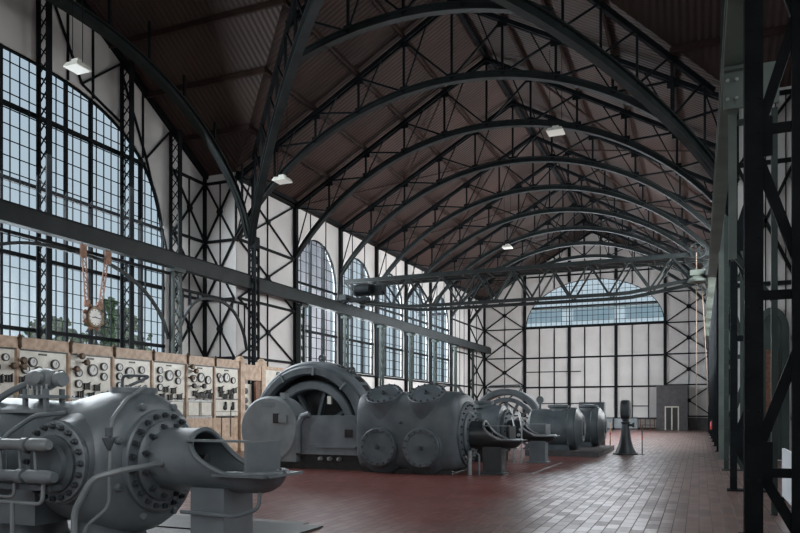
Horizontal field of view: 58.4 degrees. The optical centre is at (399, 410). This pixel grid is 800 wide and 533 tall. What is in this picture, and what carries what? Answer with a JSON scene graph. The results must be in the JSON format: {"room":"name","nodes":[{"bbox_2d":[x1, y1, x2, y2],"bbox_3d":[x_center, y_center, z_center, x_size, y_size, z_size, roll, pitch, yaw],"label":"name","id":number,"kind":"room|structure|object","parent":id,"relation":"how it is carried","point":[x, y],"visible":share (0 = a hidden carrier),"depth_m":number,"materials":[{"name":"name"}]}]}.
{"room":"power station hall","nodes":[
{"label":"power station hall","id":0,"kind":"room"},
{"bbox_2d":[0,0,208,399],"bbox_3d":[-12.653,-7.400,23.937,0.420,18.100,19.302,0,0,23],"label":"wall","id":1,"kind":"structure","parent":0,"point":[152,127],"depth_m":29.00,"materials":[{"name":"paint"}]},
{"bbox_2d":[0,43,164,396],"bbox_3d":[-12.799,-5.480,23.781,0.170,13.060,14.420,0,0,23],"label":"window","id":2,"kind":"structure","parent":1,"relation":"in","point":[139,162],"depth_m":26.20,"materials":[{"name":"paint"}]},
{"bbox_2d":[203,174,234,417],"bbox_3d":[-8.157,-4.550,32.479,1.682,12.400,0.410,0,0,23],"label":"wall","id":3,"kind":"structure","parent":0,"point":[219,238],"depth_m":32.47,"materials":[{"name":"paint"}]},
{"bbox_2d":[232,171,485,400],"bbox_3d":[0.382,-4.555,50.678,0.430,12.410,40.200,0,0,23],"label":"wall","id":4,"kind":"structure","parent":0,"point":[279,227],"depth_m":37.15,"materials":[{"name":"paint"}]},
{"bbox_2d":[298,240,336,363],"bbox_3d":[-4.555,-5.784,39.085,0.170,7.128,4.576,0,0,23],"label":"window","id":5,"kind":"structure","parent":4,"relation":"in","point":[309,285],"depth_m":39.52,"materials":[{"name":"glass"}]},
{"bbox_2d":[343,258,373,374],"bbox_3d":[-2.625,-5.784,43.698,0.170,7.128,4.576,0,0,23],"label":"window","id":6,"kind":"structure","parent":4,"relation":"in","point":[363,269],"depth_m":44.33,"materials":[{"name":"glass"}]},
{"bbox_2d":[379,273,403,377],"bbox_3d":[-0.696,-5.784,48.311,0.170,7.128,4.576,0,0,23],"label":"window","id":7,"kind":"structure","parent":4,"relation":"in","point":[382,309],"depth_m":48.82,"materials":[{"name":"glass"}]},
{"bbox_2d":[408,286,427,380],"bbox_3d":[1.234,-5.784,52.923,0.170,7.128,4.576,0,0,23],"label":"window","id":8,"kind":"structure","parent":4,"relation":"in","point":[412,318],"depth_m":53.57,"materials":[{"name":"glass"}]},
{"bbox_2d":[432,296,448,382],"bbox_3d":[3.164,-5.784,57.536,0.170,7.128,4.576,0,0,23],"label":"window","id":9,"kind":"structure","parent":4,"relation":"in","point":[435,326],"depth_m":58.17,"materials":[{"name":"glass"}]},
{"bbox_2d":[85,0,790,298],"bbox_3d":[2.888,-13.514,30.227,23.800,6.113,76.000,0,0,23],"label":"ceiling","id":10,"kind":"structure","parent":0,"point":[227,51],"depth_m":30.95,"materials":[{"name":"paint"}]},
{"bbox_2d":[63,0,91,74],"bbox_3d":[-8.857,-12.123,19.639,0.520,5.486,0.520,0,0,23],"label":"hanging lamp","id":11,"kind":"object","parent":10,"relation":"hanging from","point":[76,65],"visible":1,"depth_m":19.56,"materials":[{"name":"white"}]},
{"bbox_2d":[64,63,90,74],"bbox_3d":[-8.857,-9.390,19.639,0.484,0.020,0.484,0,0,23],"label":"diffuser","id":12,"kind":"object","parent":11,"relation":"attached to","point":[78,68],"depth_m":19.58,"materials":[{"name":"white"}]},
{"bbox_2d":[272,136,292,184],"bbox_3d":[-4.714,-10.977,28.637,0.620,3.594,0.620,0,0,23],"label":"hanging lamp","id":13,"kind":"object","parent":10,"relation":"hanging from","point":[281,179],"visible":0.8,"depth_m":28.60,"materials":[{"name":"white"}]},
{"bbox_2d":[272,178,291,184],"bbox_3d":[-4.714,-9.190,28.637,0.577,0.020,0.577,0,0,23],"label":"diffuser","id":14,"kind":"object","parent":13,"relation":"attached to","point":[280,181],"depth_m":28.59,"materials":[{"name":"white"}]},
{"bbox_2d":[234,0,739,240],"bbox_3d":[2.039,-11.928,28.197,20.576,8.585,0.260,0,0,23],"label":"roof truss","id":15,"kind":"object","parent":10,"relation":"attached to","point":[555,77],"visible":0.77,"depth_m":28.18,"materials":[{"name":"metal"}]},
{"bbox_2d":[293,57,728,261],"bbox_3d":[3.969,-11.928,32.810,20.576,8.585,0.260,0,0,23],"label":"roof truss","id":16,"kind":"object","parent":10,"relation":"attached to","point":[485,125],"visible":0.9,"depth_m":32.79,"materials":[{"name":"metal"}]},
{"bbox_2d":[338,100,713,278],"bbox_3d":[5.899,-11.928,37.423,20.576,8.585,0.260,0,0,23],"label":"roof truss","id":17,"kind":"object","parent":10,"relation":"attached to","point":[552,158],"visible":0.94,"depth_m":37.40,"materials":[{"name":"metal"}]},
{"bbox_2d":[375,135,711,276],"bbox_3d":[7.828,-11.928,42.035,20.576,8.585,0.260,0,0,23],"label":"roof truss","id":18,"kind":"object","parent":10,"relation":"attached to","point":[568,186],"visible":0.81,"depth_m":42.13,"materials":[{"name":"metal"}]},
{"bbox_2d":[546,55,564,136],"bbox_3d":[6.124,-12.578,28.114,0.660,3.296,0.660,0,0,23],"label":"hanging lamp","id":19,"kind":"object","parent":10,"relation":"hanging from","point":[556,130],"visible":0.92,"depth_m":28.02,"materials":[{"name":"white"}]},
{"bbox_2d":[546,129,564,136],"bbox_3d":[6.124,-10.940,28.114,0.614,0.020,0.614,0,0,23],"label":"diffuser","id":20,"kind":"object","parent":19,"relation":"attached to","point":[551,132],"depth_m":28.06,"materials":[{"name":"white"}]},
{"bbox_2d":[404,163,709,300],"bbox_3d":[9.758,-11.928,46.648,20.576,8.585,0.260,0,0,23],"label":"roof truss","id":21,"kind":"object","parent":10,"relation":"attached to","point":[581,209],"visible":0.8,"depth_m":46.78,"materials":[{"name":"metal"}]},
{"bbox_2d":[429,190,704,311],"bbox_3d":[11.687,-11.928,51.261,20.576,8.585,0.260,0,0,23],"label":"roof truss","id":22,"kind":"object","parent":10,"relation":"attached to","point":[562,227],"visible":0.73,"depth_m":51.24,"materials":[{"name":"metal"}]},
{"bbox_2d":[450,203,706,318],"bbox_3d":[13.617,-11.928,55.873,20.576,8.585,0.260,0,0,23],"label":"roof truss","id":23,"kind":"object","parent":10,"relation":"attached to","point":[601,242],"visible":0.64,"depth_m":55.92,"materials":[{"name":"metal"}]},
{"bbox_2d":[469,219,706,323],"bbox_3d":[15.546,-11.928,60.486,20.576,8.585,0.260,0,0,23],"label":"roof truss","id":24,"kind":"object","parent":10,"relation":"attached to","point":[584,255],"visible":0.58,"depth_m":60.46,"materials":[{"name":"metal"}]},
{"bbox_2d":[177,429,790,532],"bbox_3d":[2.888,1.775,30.227,24.200,0.250,76.400,0,0,23],"label":"floor","id":25,"kind":"structure","parent":0,"point":[679,484],"depth_m":13.48,"materials":[{"name":"red tile"}]},
{"bbox_2d":[0,335,17,397],"bbox_3d":[-11.053,-0.250,19.066,0.590,3.800,1.747,0,0,23],"label":"panel","id":26,"kind":"object","parent":25,"relation":"on","point":[8,344],"visible":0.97,"depth_m":19.56,"materials":[{"name":"beige stone"}]},
{"bbox_2d":[4,373,12,381],"bbox_3d":[-10.666,-0.913,19.583,0.207,0.246,0.240,0,0,23],"label":"switch","id":27,"kind":"object","parent":26,"relation":"attached to","point":[8,377],"depth_m":19.57,"materials":[{"name":"metal"}]},
{"bbox_2d":[12,334,67,400],"bbox_3d":[-10.378,-0.250,20.680,0.590,3.800,1.747,0,0,23],"label":"panel","id":28,"kind":"object","parent":25,"relation":"on","point":[30,354],"visible":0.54,"depth_m":20.49,"materials":[{"name":"beige stone"}]},
{"bbox_2d":[19,375,25,383],"bbox_3d":[-10.508,-0.883,19.961,0.207,0.246,0.240,0,0,23],"label":"switch","id":29,"kind":"object","parent":28,"relation":"attached to","point":[21,377],"depth_m":19.95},
{"bbox_2d":[36,0,51,339],"bbox_3d":[-12.101,-7.090,24.291,0.535,17.479,0.220,0,0,23],"label":"lattice column","id":30,"kind":"structure","parent":25,"relation":"on","point":[48,18],"depth_m":24.26,"materials":[{"name":"metal"}]},
{"bbox_2d":[65,340,111,401],"bbox_3d":[-9.703,-0.250,22.295,0.590,3.800,1.747,0,0,23],"label":"panel","id":31,"kind":"object","parent":25,"relation":"on","point":[87,365],"visible":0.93,"depth_m":22.12,"materials":[{"name":"beige stone"}]},
{"bbox_2d":[76,390,84,397],"bbox_3d":[-9.716,-0.533,21.852,0.207,0.246,0.240,0,0,23],"label":"switch","id":32,"kind":"object","parent":31,"relation":"attached to","point":[79,393],"depth_m":21.85,"materials":[{"name":"metal"}]},
{"bbox_2d":[83,382,90,389],"bbox_3d":[-9.624,-0.783,22.074,0.207,0.246,0.240,0,0,23],"label":"switch","id":33,"kind":"object","parent":31,"relation":"attached to","point":[86,385],"depth_m":22.07,"materials":[{"name":"metal"}]},
{"bbox_2d":[93,383,100,390],"bbox_3d":[-9.469,-0.753,22.443,0.207,0.246,0.240,0,0,23],"label":"switch","id":34,"kind":"object","parent":31,"relation":"attached to","point":[96,386],"depth_m":22.44,"materials":[{"name":"metal"}]},
{"bbox_2d":[120,60,133,348],"bbox_3d":[-10.627,-5.956,27.816,0.535,15.211,0.220,0,0,23],"label":"lattice column","id":35,"kind":"structure","parent":25,"relation":"on","point":[130,133],"depth_m":27.78,"materials":[{"name":"metal"}]},
{"bbox_2d":[110,345,151,387],"bbox_3d":[-9.033,-0.250,23.939,0.557,3.800,1.797,0,0,23],"label":"panel","id":36,"kind":"object","parent":25,"relation":"on","point":[123,361],"visible":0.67,"depth_m":23.76,"materials":[{"name":"beige stone"}]},
{"bbox_2d":[150,349,185,415],"bbox_3d":[-8.339,-0.250,25.599,0.557,3.800,1.797,0,0,23],"label":"panel","id":37,"kind":"object","parent":25,"relation":"on","point":[167,370],"visible":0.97,"depth_m":25.56,"materials":[{"name":"beige stone"}]},
{"bbox_2d":[167,393,173,399],"bbox_3d":[-8.169,-0.513,25.552,0.207,0.246,0.240,0,0,23],"label":"switch","id":38,"kind":"object","parent":37,"relation":"attached to","point":[169,395],"depth_m":25.53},
{"bbox_2d":[170,387,176,393],"bbox_3d":[-8.099,-0.753,25.718,0.207,0.246,0.240,0,0,23],"label":"switch","id":39,"kind":"object","parent":37,"relation":"attached to","point":[173,390],"depth_m":25.72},
{"bbox_2d":[176,393,182,399],"bbox_3d":[-7.976,-0.533,26.013,0.207,0.246,0.240,0,0,23],"label":"switch","id":40,"kind":"object","parent":37,"relation":"attached to","point":[179,396],"depth_m":26.01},
{"bbox_2d":[146,527,190,532],"bbox_3d":[-3.163,1.644,9.769,0.725,0.012,0.425,0,0,23],"label":"floor plate","id":41,"kind":"object","parent":25,"relation":"on","point":[164,530],"depth_m":9.80,"materials":[{"name":"metal"}]},
{"bbox_2d":[157,515,190,528],"bbox_3d":[-3.213,1.629,10.457,1.062,0.017,0.975,0,0,23],"label":"floor plate","id":42,"kind":"object","parent":25,"relation":"on","point":[177,521],"depth_m":10.39,"materials":[{"name":"metal"}]},
{"bbox_2d":[169,129,181,352],"bbox_3d":[-9.546,-5.124,30.399,0.535,13.549,0.220,0,0,23],"label":"lattice column","id":43,"kind":"structure","parent":25,"relation":"on","point":[171,150],"depth_m":30.41,"materials":[{"name":"metal"}]},
{"bbox_2d":[167,267,185,398],"bbox_3d":[-8.577,-1.900,27.435,0.400,7.100,0.600,0,0,23],"label":"column","id":44,"kind":"structure","parent":25,"relation":"on","point":[173,270],"depth_m":27.39,"materials":[{"name":"metal"}]},
{"bbox_2d":[0,227,170,338],"bbox_3d":[-10.616,-4.015,22.950,0.100,2.571,9.441,0,0,23],"label":"beam","id":45,"kind":"structure","parent":44,"relation":"attached to","point":[45,243],"depth_m":24.12,"materials":[{"name":"metal"}]},
{"bbox_2d":[176,288,247,349],"bbox_3d":[-7.737,-3.768,29.832,0.100,2.064,4.666,0,0,23],"label":"beam","id":46,"kind":"structure","parent":44,"relation":"attached to","point":[224,301],"depth_m":29.79,"materials":[{"name":"metal"}]},
{"bbox_2d":[174,513,190,515],"bbox_3d":[-3.437,1.644,11.295,0.350,0.012,0.188,0,0,23],"label":"floor plate","id":47,"kind":"object","parent":25,"relation":"on","point":[179,514],"depth_m":11.32,"materials":[{"name":"metal"}]},
{"bbox_2d":[0,368,302,532],"bbox_3d":[-3.902,0.555,8.875,5.580,2.190,2.218,0,0,23],"label":"piston compressor","id":48,"kind":"object","parent":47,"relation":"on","point":[122,459],"visible":1,"depth_m":8.22,"materials":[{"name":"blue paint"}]},
{"bbox_2d":[17,395,69,398],"bbox_3d":[-4.537,-0.180,9.106,0.520,0.040,0.340,0,0,23],"label":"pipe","id":49,"kind":"object","parent":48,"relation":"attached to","point":[18,396],"depth_m":9.00,"materials":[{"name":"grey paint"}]},
{"bbox_2d":[182,353,213,428],"bbox_3d":[-7.658,-0.250,27.184,0.590,3.800,1.647,0,0,23],"label":"panel","id":50,"kind":"object","parent":25,"relation":"on","point":[198,369],"visible":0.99,"depth_m":27.07,"materials":[{"name":"beige stone"}]},
{"bbox_2d":[208,356,238,450],"bbox_3d":[-7.036,-0.250,28.713,0.557,3.800,1.647,0,0,23],"label":"panel","id":51,"kind":"object","parent":25,"relation":"on","point":[225,371],"visible":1,"depth_m":28.64,"materials":[{"name":"beige stone"}]},
{"bbox_2d":[235,356,266,450],"bbox_3d":[-6.360,-0.310,30.377,0.420,3.920,1.900,0,0,23],"label":"wooden doorway","id":52,"kind":"structure","parent":25,"relation":"on","point":[256,373],"depth_m":30.15,"materials":[{"name":"brown wood"}]},
{"bbox_2d":[248,174,259,403],"bbox_3d":[-6.528,-4.450,31.944,0.390,12.200,0.370,0,0,23],"label":"column","id":53,"kind":"structure","parent":25,"relation":"on","point":[252,258],"depth_m":31.84,"materials":[{"name":"metal"}]},
{"bbox_2d":[45,0,248,238],"bbox_3d":[-10.429,-11.792,23.007,0.300,8.249,19.374,0,0,23],"label":"arch","id":54,"kind":"object","parent":53,"relation":"on","point":[90,19],"visible":0.99,"depth_m":26.60,"materials":[{"name":"grey paint"}]},
{"bbox_2d":[248,0,323,245],"bbox_3d":[-4.136,-11.604,25.738,0.300,8.541,13.434,0,0,-22],"label":"arch","id":55,"kind":"object","parent":53,"relation":"on","point":[311,7],"visible":1,"depth_m":26.44,"materials":[{"name":"grey paint"}]},
{"bbox_2d":[266,366,285,385],"bbox_3d":[-5.630,-0.150,32.110,0.270,3.600,1.780,0,0,23],"label":"panel","id":56,"kind":"object","parent":25,"relation":"on","point":[271,372],"visible":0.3,"depth_m":31.74,"materials":[{"name":"beige stone"}]},
{"bbox_2d":[253,518,308,523],"bbox_3d":[-1.810,1.644,10.620,0.990,0.012,0.198,0,0,23],"label":"floor plate","id":57,"kind":"object","parent":25,"relation":"on","point":[265,520],"depth_m":10.60,"materials":[{"name":"metal"}]},
{"bbox_2d":[253,521,322,532],"bbox_3d":[-1.748,1.629,9.913,1.176,0.017,0.859,0,0,23],"label":"floor plate","id":58,"kind":"object","parent":25,"relation":"on","point":[258,526],"depth_m":9.94,"materials":[{"name":"metal"}]},
{"bbox_2d":[295,303,307,362],"bbox_3d":[-5.026,-1.900,36.572,0.400,7.100,0.600,0,0,23],"label":"column","id":59,"kind":"structure","parent":25,"relation":"on","point":[303,306],"depth_m":36.47,"materials":[{"name":"metal"}]},
{"bbox_2d":[241,393,363,470],"bbox_3d":[-2.663,0.560,20.869,3.900,2.180,1.350,0,0,23],"label":"machine housing","id":60,"kind":"object","parent":25,"relation":"on","point":[308,441],"visible":0.88,"depth_m":20.39,"materials":[{"name":"grey paint"}]},
{"bbox_2d":[280,393,288,398],"bbox_3d":[-3.364,-0.440,20.799,0.180,0.180,0.180,0,0,23],"label":"cup","id":61,"kind":"object","parent":60,"relation":"on","point":[282,395],"depth_m":20.73,"materials":[{"name":"grey paint"}]},
{"bbox_2d":[260,355,370,414],"bbox_3d":[-2.560,0.468,22.254,4.300,4.404,1.415,0,0,23],"label":"flywheel generator","id":62,"kind":"object","parent":25,"relation":"on","point":[320,387],"visible":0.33,"depth_m":21.84,"materials":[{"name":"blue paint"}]},
{"bbox_2d":[341,316,351,367],"bbox_3d":[-3.096,-1.900,41.185,0.400,7.100,0.600,0,0,23],"label":"column","id":63,"kind":"structure","parent":25,"relation":"on","point":[345,318],"depth_m":40.97,"materials":[{"name":"metal"}]},
{"bbox_2d":[377,325,386,385],"bbox_3d":[-1.167,-1.900,45.798,0.400,7.100,0.600,0,0,23],"label":"column","id":64,"kind":"structure","parent":25,"relation":"on","point":[381,327],"depth_m":45.60,"materials":[{"name":"metal"}]},
{"bbox_2d":[407,333,414,391],"bbox_3d":[0.763,-1.900,50.410,0.400,7.100,0.600,0,0,23],"label":"column","id":65,"kind":"structure","parent":25,"relation":"on","point":[410,335],"depth_m":50.20,"materials":[{"name":"metal"}]},
{"bbox_2d":[431,340,438,383],"bbox_3d":[2.692,-1.900,55.023,0.400,7.100,0.600,0,0,23],"label":"column","id":66,"kind":"structure","parent":25,"relation":"on","point":[433,341],"depth_m":54.81,"materials":[{"name":"metal"}]},
{"bbox_2d":[357,383,527,474],"bbox_3d":[1.147,0.457,19.189,4.395,2.435,2.210,0,0,23],"label":"piston compressor","id":67,"kind":"object","parent":25,"relation":"on","point":[428,428],"visible":1,"depth_m":18.61,"materials":[{"name":"grey paint"}]},
{"bbox_2d":[452,345,458,391],"bbox_3d":[4.622,-1.900,59.636,0.400,7.100,0.600,0,0,23],"label":"column","id":68,"kind":"structure","parent":25,"relation":"on","point":[455,347],"depth_m":59.47,"materials":[{"name":"metal"}]},
{"bbox_2d":[470,350,475,399],"bbox_3d":[6.551,-1.900,64.249,0.400,7.100,0.600,0,0,23],"label":"column","id":69,"kind":"structure","parent":25,"relation":"on","point":[471,351],"depth_m":64.03,"materials":[{"name":"metal"}]},
{"bbox_2d":[0,198,490,353],"bbox_3d":[-3.850,-5.770,38.736,0.340,0.640,64.500,0,0,23],"label":"beam","id":70,"kind":"structure","parent":69,"relation":"on","point":[11,213],"depth_m":27.50,"materials":[{"name":"metal"}]},
{"bbox_2d":[80,243,110,330],"bbox_3d":[-10.008,-4.024,23.535,0.210,2.768,1.280,0,0,23],"label":"clock","id":71,"kind":"object","parent":70,"relation":"hanging from","point":[93,317],"visible":1,"depth_m":23.30,"materials":[{"name":"gold metal"}]},
{"bbox_2d":[90,309,101,324],"bbox_3d":[-9.971,-3.070,23.411,0.024,0.550,0.550,0,0,23],"label":"clock","id":72,"kind":"object","parent":71,"relation":"on","point":[95,314],"depth_m":23.41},
{"bbox_2d":[339,242,708,415],"bbox_3d":[6.114,-3.840,37.874,19.520,8.180,3.000,0,0,23],"label":"crane","id":73,"kind":"object","parent":70,"relation":"on","point":[374,286],"visible":0.93,"depth_m":37.36,"materials":[{"name":"grey paint"}]},
{"bbox_2d":[478,384,538,448],"bbox_3d":[4.671,0.656,31.378,3.600,3.628,1.100,0,0,23],"label":"flywheel generator","id":74,"kind":"object","parent":25,"relation":"on","point":[529,400],"visible":0.26,"depth_m":31.09,"materials":[{"name":"grey paint"}]},
{"bbox_2d":[474,401,559,463],"bbox_3d":[2.756,0.655,23.600,4.870,1.990,1.810,0,0,23],"label":"piston compressor","id":75,"kind":"object","parent":25,"relation":"on","point":[493,414],"visible":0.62,"depth_m":22.82,"materials":[{"name":"grey paint"}]},
{"bbox_2d":[527,396,585,449],"bbox_3d":[5.963,0.440,27.044,2.030,2.020,1.580,0,0,23],"label":"drum","id":76,"kind":"object","parent":25,"relation":"on","point":[570,424],"visible":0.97,"depth_m":26.50,"materials":[{"name":"grey paint"}]},
{"bbox_2d":[525,445,613,456],"bbox_3d":[6.828,1.550,28.308,2.650,0.200,5.100,0,0,23],"label":"plinth","id":77,"kind":"object","parent":25,"relation":"on","point":[595,451],"visible":0.71,"depth_m":26.09,"materials":[{"name":"concrete"}]},
{"bbox_2d":[579,402,604,444],"bbox_3d":[8.771,0.625,32.628,1.100,2.050,0.630,0,0,23],"label":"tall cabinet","id":78,"kind":"object","parent":25,"relation":"on","point":[601,405],"visible":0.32,"depth_m":32.26,"materials":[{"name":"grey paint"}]},
{"bbox_2d":[578,404,606,446],"bbox_3d":[7.340,0.590,29.557,2.330,1.720,1.600,0,0,23],"label":"drum","id":79,"kind":"object","parent":25,"relation":"on","point":[595,418],"visible":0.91,"depth_m":28.77,"materials":[{"name":"grey paint"}]},
{"bbox_2d":[607,418,613,429],"bbox_3d":[18.136,1.150,64.281,2.010,1.000,0.660,0,0,23],"label":"storage box","id":80,"kind":"object","parent":25,"relation":"on","point":[609,420],"visible":0.36,"depth_m":63.74,"materials":[{"name":"grey paint"}]},
{"bbox_2d":[613,400,638,454],"bbox_3d":[8.580,0.615,27.196,0.940,2.070,0.940,0,0,23],"label":"column","id":81,"kind":"structure","parent":25,"relation":"on","point":[625,446],"depth_m":26.97,"materials":[{"name":"metal"}]},
{"bbox_2d":[614,418,637,429],"bbox_3d":[20.073,1.150,63.470,2.010,1.000,0.660,0,0,23],"label":"storage box","id":82,"kind":"object","parent":25,"relation":"on","point":[617,421],"visible":0.71,"depth_m":63.33,"materials":[{"name":"grey paint"}]},
{"bbox_2d":[639,426,644,454],"bbox_3d":[9.133,1.100,26.964,0.193,1.100,0.193,0,0,23],"label":"barrier post","id":83,"kind":"object","parent":25,"relation":"on","point":[641,426],"visible":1,"depth_m":26.94,"materials":[{"name":"metal"}]},
{"bbox_2d":[640,418,654,429],"bbox_3d":[21.715,1.140,62.729,1.250,1.020,0.500,0,0,23],"label":"rack","id":84,"kind":"object","parent":25,"relation":"on","point":[640,418],"visible":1,"depth_m":62.56,"materials":[{"name":"metal"}]},
{"bbox_2d":[656,385,687,429],"bbox_3d":[23.540,-0.275,61.846,2.500,3.850,1.620,0,0,23],"label":"booth","id":85,"kind":"object","parent":25,"relation":"on","point":[671,400],"visible":0.89,"depth_m":61.12,"materials":[{"name":"black metal"}]},
{"bbox_2d":[707,338,708,431],"bbox_3d":[24.640,-2.950,56.649,0.560,9.200,0.380,0,0,23],"label":"column","id":86,"kind":"structure","parent":25,"relation":"on","point":[708,338],"depth_m":56.63,"materials":[{"name":"metal"}]},
{"bbox_2d":[708,330,709,433],"bbox_3d":[22.710,-2.950,52.037,0.560,9.200,0.380,0,0,23],"label":"column","id":87,"kind":"structure","parent":25,"relation":"on","point":[709,330],"depth_m":52.01,"materials":[{"name":"metal"}]},
{"bbox_2d":[709,323,710,435],"bbox_3d":[20.781,-2.950,47.424,0.560,9.200,0.380,0,0,23],"label":"column","id":88,"kind":"structure","parent":25,"relation":"on","point":[710,323],"depth_m":47.40,"materials":[{"name":"metal"}]},
{"bbox_2d":[710,315,711,438],"bbox_3d":[18.851,-2.950,42.811,0.560,9.200,0.380,0,0,23],"label":"column","id":89,"kind":"structure","parent":25,"relation":"on","point":[711,315],"depth_m":42.79,"materials":[{"name":"metal"}]},
{"bbox_2d":[711,300,713,441],"bbox_3d":[16.922,-2.950,38.199,0.560,9.200,0.380,0,0,23],"label":"column","id":90,"kind":"structure","parent":25,"relation":"on","point":[713,300],"depth_m":38.17,"materials":[{"name":"metal"}]},
{"bbox_2d":[713,284,715,445],"bbox_3d":[14.992,-2.950,33.586,0.560,9.200,0.380,0,0,23],"label":"column","id":91,"kind":"structure","parent":25,"relation":"on","point":[715,284],"depth_m":33.55,"materials":[{"name":"metal"}]},
{"bbox_2d":[715,261,718,451],"bbox_3d":[13.063,-2.950,28.973,0.560,9.200,0.380,0,0,23],"label":"column","id":92,"kind":"structure","parent":25,"relation":"on","point":[717,276],"depth_m":28.95,"materials":[{"name":"metal"}]},
{"bbox_2d":[717,214,729,459],"bbox_3d":[11.120,-2.950,24.366,0.590,9.200,0.380,0,0,23],"label":"column","id":93,"kind":"structure","parent":25,"relation":"on","point":[721,252],"depth_m":24.33,"materials":[{"name":"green metal"}]},
{"bbox_2d":[491,0,728,194],"bbox_3d":[5.040,-11.533,21.900,13.434,8.399,0.300,0,0,-22],"label":"arch","id":94,"kind":"object","parent":93,"relation":"on","point":[529,10],"visible":0.95,"depth_m":22.76,"materials":[{"name":"grey paint"}]},
{"bbox_2d":[285,0,551,62],"bbox_3d":[0.309,-14.082,23.501,9.351,4.275,0.260,0,0,23],"label":"roof truss","id":95,"kind":"object","parent":94,"relation":"attached to","point":[405,13],"visible":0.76,"depth_m":23.68,"materials":[{"name":"metal"}]},
{"bbox_2d":[719,0,724,88],"bbox_3d":[7.330,-11.792,15.578,0.300,8.249,19.374,0,0,23],"label":"arch","id":96,"kind":"object","parent":94,"relation":"attached to","point":[722,1],"visible":0.12,"depth_m":21.16,"materials":[{"name":"green paint"}]},
{"bbox_2d":[704,0,743,346],"bbox_3d":[13.678,-5.770,31.404,0.300,0.640,64.500,0,0,23],"label":"beam","id":97,"kind":"structure","parent":93,"relation":"on","point":[732,43],"depth_m":15.19,"materials":[{"name":"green metal"}]},
{"bbox_2d":[723,61,778,110],"bbox_3d":[5.540,-5.120,11.287,0.790,0.640,0.300,0,0,23],"label":"bracket","id":98,"kind":"object","parent":97,"relation":"attached to","point":[733,74],"visible":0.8,"depth_m":11.31,"materials":[{"name":"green metal"}]},
{"bbox_2d":[721,216,742,470],"bbox_3d":[9.261,-1.875,19.832,0.620,7.050,0.380,0,0,23],"label":"column","id":99,"kind":"structure","parent":25,"relation":"on","point":[726,218],"depth_m":19.80,"materials":[{"name":"metal"}]},
{"bbox_2d":[727,190,765,492],"bbox_3d":[7.141,-1.875,14.758,0.715,7.050,0.380,0,0,23],"label":"column","id":100,"kind":"structure","parent":25,"relation":"on","point":[736,430],"depth_m":14.75,"materials":[{"name":"metal"}]},
{"bbox_2d":[729,107,777,515],"bbox_3d":[5.671,-1.575,11.503,0.705,6.450,0.200,0,0,23],"label":"post","id":101,"kind":"object","parent":25,"relation":"on","point":[733,122],"visible":0.83,"depth_m":11.31,"materials":[{"name":"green metal"}]},
{"bbox_2d":[738,0,799,532],"bbox_3d":[4.821,-4.100,9.278,0.765,11.500,0.380,0,0,23],"label":"column","id":102,"kind":"structure","parent":25,"relation":"on","point":[759,128],"depth_m":9.23,"materials":[{"name":"metal"}]},
{"bbox_2d":[782,448,790,504],"bbox_3d":[6.739,1.175,12.248,0.220,0.950,2.600,0,0,23],"label":"display board","id":103,"kind":"object","parent":25,"relation":"on","point":[786,454],"visible":0.3,"depth_m":12.77,"materials":[{"name":"paint"}]},
{"bbox_2d":[486,231,707,427],"bbox_3d":[17.557,-7.400,65.292,20.478,18.100,0.420,0,0,23],"label":"wall","id":104,"kind":"structure","parent":0,"point":[610,364],"depth_m":64.91,"materials":[{"name":"paint"}]},
{"bbox_2d":[526,278,663,327],"bbox_3d":[17.613,-9.955,65.350,12.420,4.410,0.170,0,0,23],"label":"window","id":105,"kind":"structure","parent":104,"relation":"in","point":[566,286],"depth_m":65.36,"materials":[{"name":"glass"}]},
{"bbox_2d":[688,418,707,429],"bbox_3d":[25.850,1.125,61.433,2.080,1.050,0.500,0,0,23],"label":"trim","id":106,"kind":"structure","parent":104,"relation":"attached to","point":[693,423],"depth_m":61.29,"materials":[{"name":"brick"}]},
{"bbox_2d":[726,108,742,423],"bbox_3d":[19.218,-4.550,42.794,0.410,12.400,40.210,0,0,23],"label":"wall","id":107,"kind":"structure","parent":0,"point":[740,183],"depth_m":24.24,"materials":[{"name":"paint"}]},
{"bbox_2d":[737,86,790,450],"bbox_3d":[12.326,-4.550,23.954,1.946,12.400,0.330,0,0,23],"label":"wall","id":108,"kind":"structure","parent":0,"point":[784,105],"depth_m":23.73,"materials":[{"name":"paint"}]},
{"bbox_2d":[764,307,788,459],"bbox_3d":[12.416,-0.900,23.878,1.000,5.100,0.300,0,0,23],"label":"door","id":109,"kind":"structure","parent":108,"relation":"in","point":[783,326],"depth_m":23.76,"materials":[{"name":"green paint"}]},
{"label":"outside","id":110,"kind":"structure","parent":0,"visible":0},
{"label":"ground","id":111,"kind":"structure","parent":110,"visible":0},
{"bbox_2d":[22,316,79,396],"bbox_3d":[-21.050,-1.470,42.969,5.040,8.651,4.870,0,0,23],"label":"tree","id":112,"kind":"object","parent":111,"relation":"on","point":[59,323],"visible":0.07,"depth_m":42.66,"materials":[{"name":"green plant"}]},
{"bbox_2d":[77,297,152,350],"bbox_3d":[-21.309,-2.759,52.680,5.668,11.228,5.217,0,0,23],"label":"tree","id":113,"kind":"object","parent":111,"relation":"on","point":[106,303],"visible":0.23,"depth_m":52.02,"materials":[{"name":"green plant"}]},
{"bbox_2d":[107,332,148,350],"bbox_3d":[-18.047,-1.212,47.743,4.956,8.137,4.872,0,0,23],"label":"tree","id":114,"kind":"object","parent":111,"relation":"on","point":[127,333],"visible":0.02,"depth_m":47.26,"materials":[{"name":"green plant"}]},
{"bbox_2d":[298,241,329,362],"bbox_3d":[-12.054,-6.675,57.344,10.100,19.050,10.100,0,0,23],"label":"brick building","id":115,"kind":"structure","parent":111,"relation":"on","point":[303,255],"depth_m":57.58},
{"bbox_2d":[418,301,663,381],"bbox_3d":[28.364,-6.125,106.287,50.900,17.950,10.600,0,0,23],"label":"building","id":116,"kind":"structure","parent":111,"relation":"on","point":[534,318],"depth_m":102.12,"materials":[{"name":"glass"}]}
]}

